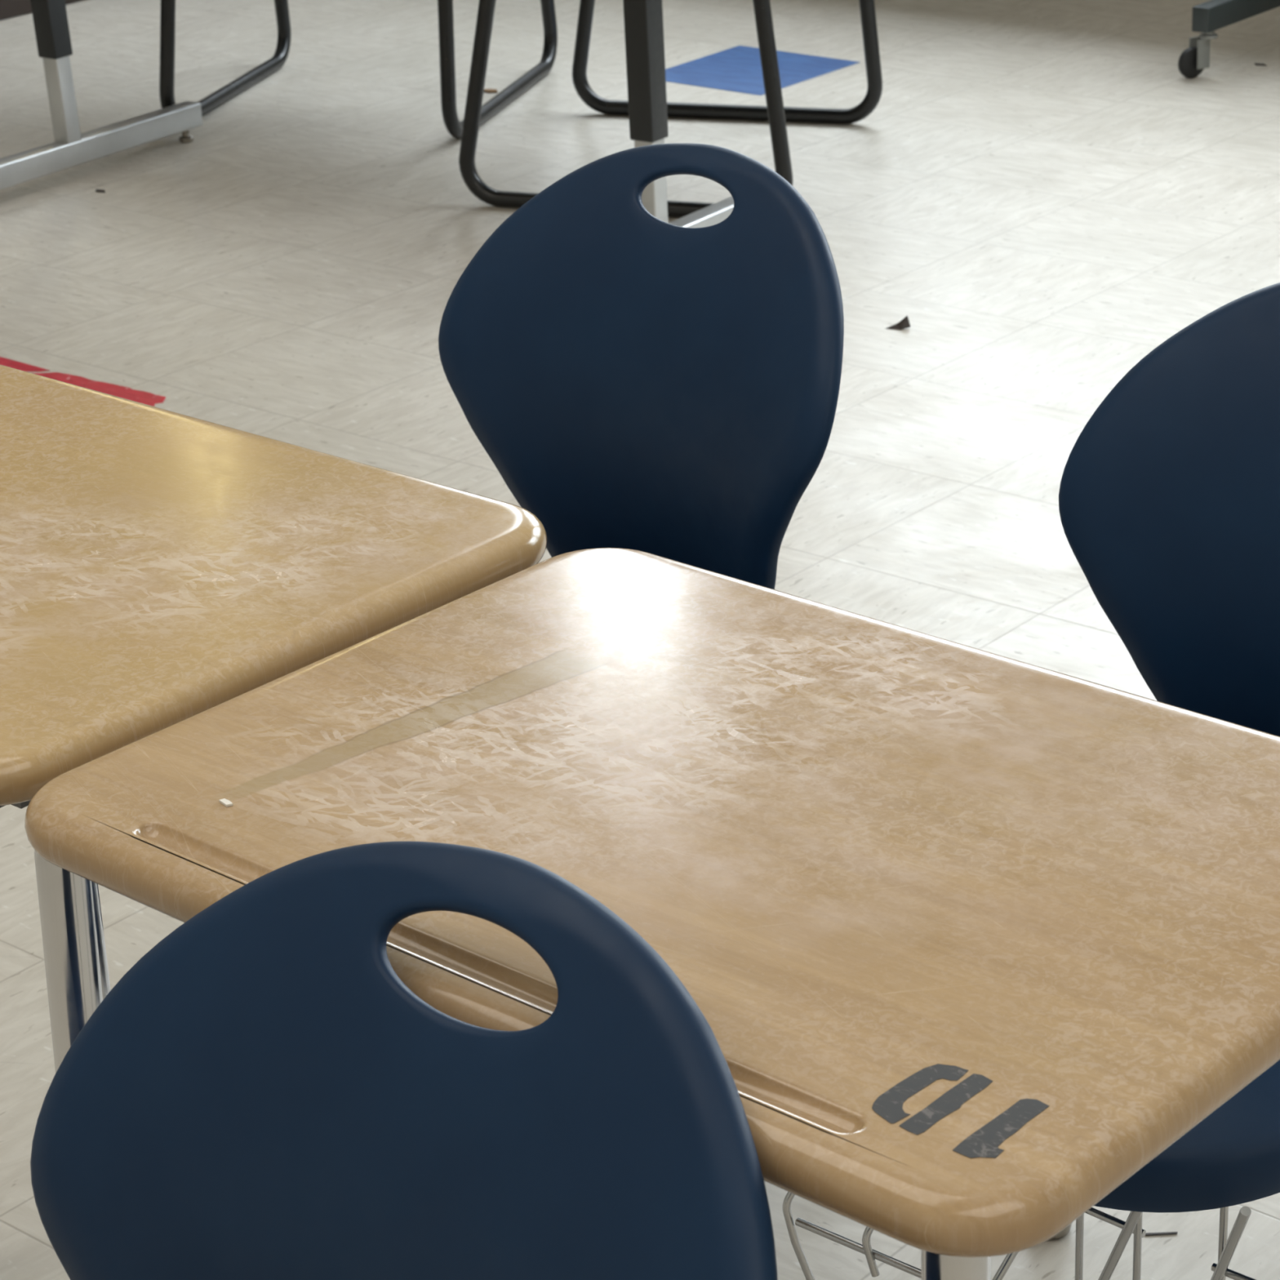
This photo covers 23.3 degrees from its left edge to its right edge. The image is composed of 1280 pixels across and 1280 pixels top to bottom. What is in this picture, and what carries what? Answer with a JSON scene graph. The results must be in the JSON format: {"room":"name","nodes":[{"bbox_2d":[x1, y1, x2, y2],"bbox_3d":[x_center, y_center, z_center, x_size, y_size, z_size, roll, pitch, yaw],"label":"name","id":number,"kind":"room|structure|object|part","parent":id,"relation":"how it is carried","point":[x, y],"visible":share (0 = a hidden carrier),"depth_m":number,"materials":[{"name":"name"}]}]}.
{"room":"classroom","nodes":[
{"label":"classroom","id":0,"kind":"room"},
{"bbox_2d":[0,0,1279,1279],"bbox_3d":[-0.710,0.378,2.891,12.000,0.120,9.650,16,30,37],"label":"floor","id":1,"kind":"structure","parent":0,"point":[1046,199],"depth_m":5.02,"materials":[{"name":"tile"}]},
{"bbox_2d":[0,356,49,371],"bbox_3d":[-1.208,-0.483,4.790,0.858,0.002,0.053,16,30,37],"label":"tape","id":2,"kind":"object","parent":1,"relation":"on","point":[5,362],"visible":0.83,"depth_m":4.57,"materials":[{"name":"red plastic"}]},
{"bbox_2d":[0,0,83,20],"bbox_3d":[-1.869,-1.766,6.634,0.684,0.950,2.450,16,30,37],"label":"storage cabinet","id":3,"kind":"object","parent":1,"relation":"on","point":[8,8],"visible":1,"depth_m":6.89,"materials":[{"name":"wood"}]},
{"bbox_2d":[32,372,165,406],"bbox_3d":[-0.794,-0.365,4.473,0.300,0.002,0.052,14,29,34],"label":"tape","id":4,"kind":"object","parent":1,"relation":"on","point":[142,397],"visible":0.65,"depth_m":4.46,"materials":[{"name":"red plastic"}]},
{"bbox_2d":[95,189,105,192],"bbox_3d":[-0.951,-0.792,5.478,0.028,0.002,0.012,10,26,26],"label":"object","id":5,"kind":"structure","parent":1,"relation":"on","point":[96,190],"depth_m":5.48,"materials":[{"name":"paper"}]},
{"bbox_2d":[0,364,546,999],"bbox_3d":[-0.412,0.263,2.043,0.639,0.737,0.449,17,30,37],"label":"student desk","id":6,"kind":"object","parent":1,"relation":"on","point":[160,568],"visible":0.72,"depth_m":1.81,"materials":[{"name":"brown wood"}]},
{"bbox_3d":[-0.415,-0.037,1.904,0.532,0.017,0.369,17,30,37],"label":"under frame","id":7,"kind":"part","parent":6,"relation":"part of","materials":[{"name":"grey paint"}]},
{"bbox_3d":[-0.295,0.373,1.776,0.028,0.676,0.028,17,30,37],"label":"leg","id":8,"kind":"part","parent":6,"relation":"part of","materials":[{"name":"silver metal"}]},
{"bbox_2d":[159,0,557,138],"bbox_3d":[-0.535,-1.439,5.904,0.594,0.820,0.736,4,24,16],"label":"chair","id":9,"kind":"object","parent":1,"relation":"on","point":[454,126],"visible":0.78,"depth_m":5.87,"materials":[{"name":"black metal"}]},
{"bbox_3d":[-0.806,-1.267,6.010,0.040,0.443,0.617,4,24,15],"label":"sled frame","id":10,"kind":"part","parent":9,"relation":"part of","materials":[{"name":"black metal"}]},
{"bbox_3d":[-0.269,-1.226,5.860,0.028,0.442,0.640,4,24,16],"label":"sled frame","id":11,"kind":"part","parent":9,"relation":"part of","materials":[{"name":"black metal"}]},
{"bbox_2d":[0,0,733,227],"bbox_3d":[-0.511,-1.038,5.068,1.785,0.743,0.760,14,28,33],"label":"table","id":12,"kind":"object","parent":1,"relation":"on","point":[643,19],"visible":0.5,"depth_m":5.45,"materials":[{"name":"metal"}]},
{"bbox_3d":[-1.028,-0.996,5.500,0.045,0.234,0.035,14,28,33],"label":"post","id":13,"kind":"part","parent":12,"relation":"part of","materials":[{"name":"grey metal"}]},
{"bbox_3d":[0.016,-0.736,4.790,0.037,0.234,0.035,14,28,33],"label":"post","id":14,"kind":"part","parent":12,"relation":"part of","materials":[{"name":"grey metal"}]},
{"bbox_2d":[30,840,777,1279],"bbox_3d":[-0.214,0.546,1.295,0.467,0.793,0.558,17,30,38],"label":"chair","id":15,"kind":"object","parent":1,"relation":"on","point":[261,1095],"visible":1,"depth_m":1.33,"materials":[{"name":"blue plastic"}]},
{"bbox_2d":[484,88,497,93],"bbox_3d":[-0.291,-1.070,6.055,0.032,0.004,0.020,16,30,37],"label":"chip","id":16,"kind":"object","parent":1,"relation":"on","point":[488,91],"visible":0.88,"depth_m":6.05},
{"bbox_2d":[438,142,844,589],"bbox_3d":[-0.115,0.050,2.449,0.467,0.783,0.558,19,31,41],"label":"chair","id":17,"kind":"object","parent":1,"relation":"on","point":[633,379],"visible":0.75,"depth_m":2.48,"materials":[{"name":"blue plastic"}]},
{"bbox_2d":[24,547,1279,1279],"bbox_3d":[0.055,0.411,1.653,0.646,0.735,0.449,17,30,38],"label":"student desk","id":18,"kind":"object","parent":1,"relation":"on","point":[967,939],"visible":0.95,"depth_m":1.47,"materials":[{"name":"brown wood"}]},
{"bbox_3d":[-0.290,0.406,1.699,0.062,0.676,0.028,17,30,38],"label":"leg","id":19,"kind":"part","parent":18,"relation":"part of","materials":[{"name":"silver metal"}]},
{"bbox_2d":[218,798,232,806],"bbox_3d":[-0.202,0.080,1.519,0.004,0.001,0.008,-19,28,-33],"label":"crumb","id":20,"kind":"object","parent":18,"relation":"on","point":[224,802],"visible":1,"depth_m":1.52,"materials":[{"name":"white food"}]},
{"bbox_3d":[0.137,0.537,1.351,0.028,0.676,0.028,17,30,38],"label":"leg","id":21,"kind":"part","parent":18,"relation":"part of","materials":[{"name":"silver metal"}]},
{"bbox_2d":[458,0,882,217],"bbox_3d":[0.068,-1.243,5.388,0.600,0.820,0.848,5,24,16],"label":"chair","id":22,"kind":"object","parent":1,"relation":"on","point":[775,112],"visible":0.77,"depth_m":5.26,"materials":[{"name":"black metal"}]},
{"bbox_3d":[0.151,-1.172,5.692,0.599,0.442,0.028,5,24,18],"label":"sled frame","id":23,"kind":"part","parent":22,"relation":"part of","materials":[{"name":"black metal"}]},
{"bbox_2d":[665,44,859,95],"bbox_3d":[0.216,-1.127,6.143,0.304,0.002,0.326,16,30,37],"label":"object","id":24,"kind":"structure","parent":1,"relation":"on","point":[738,68],"depth_m":6.14,"materials":[{"name":"paper"}]},
{"bbox_2d":[884,315,910,329],"bbox_3d":[0.379,-0.467,4.567,0.036,0.020,0.011,6,25,20],"label":"chip","id":25,"kind":"object","parent":1,"relation":"on","point":[904,323],"visible":1,"depth_m":4.57,"materials":[{"name":"paper"}]},
{"bbox_2d":[782,282,1279,1279],"bbox_3d":[0.331,0.210,2.033,0.487,0.783,0.637,19,31,40],"label":"chair","id":26,"kind":"object","parent":1,"relation":"on","point":[1169,493],"visible":0.41,"depth_m":2.15,"materials":[{"name":"blue plastic"}]},
{"bbox_3d":[0.491,-0.053,2.112,0.430,0.376,0.132,19,31,40],"label":"backrest","id":27,"kind":"part","parent":26,"relation":"part of","materials":[{"name":"blue plastic"}]},
{"bbox_3d":[0.331,0.200,2.028,0.464,0.060,0.488,19,31,40],"label":"seat","id":28,"kind":"part","parent":26,"relation":"part of","materials":[{"name":"blue plastic"}]},
{"bbox_2d":[1145,1231,1177,1235],"bbox_3d":[0.407,0.464,2.425,0.026,0.001,0.002,-2,23,0],"label":"debris","id":29,"kind":"object","parent":1,"relation":"on","point":[1163,1233],"depth_m":2.42,"materials":[{"name":"paper"}]},
{"bbox_2d":[1177,0,1279,78],"bbox_3d":[1.643,-1.713,5.524,1.139,1.450,0.671,16,30,37],"label":"stand","id":30,"kind":"object","parent":1,"relation":"on","point":[1207,17],"visible":1,"depth_m":5.90,"materials":[{"name":"grey metal"}]},
{"bbox_3d":[1.267,-1.277,6.090,0.036,0.048,0.655,16,30,37],"label":"rail","id":31,"kind":"part","parent":30,"relation":"part of","materials":[{"name":"grey metal"}]},
{"bbox_2d":[1253,62,1266,66],"bbox_3d":[1.200,-1.113,6.006,0.027,0.002,0.015,6,25,20],"label":"debris","id":32,"kind":"object","parent":1,"relation":"on","point":[1255,64],"depth_m":6.00,"materials":[{"name":"paper"}]}
]}

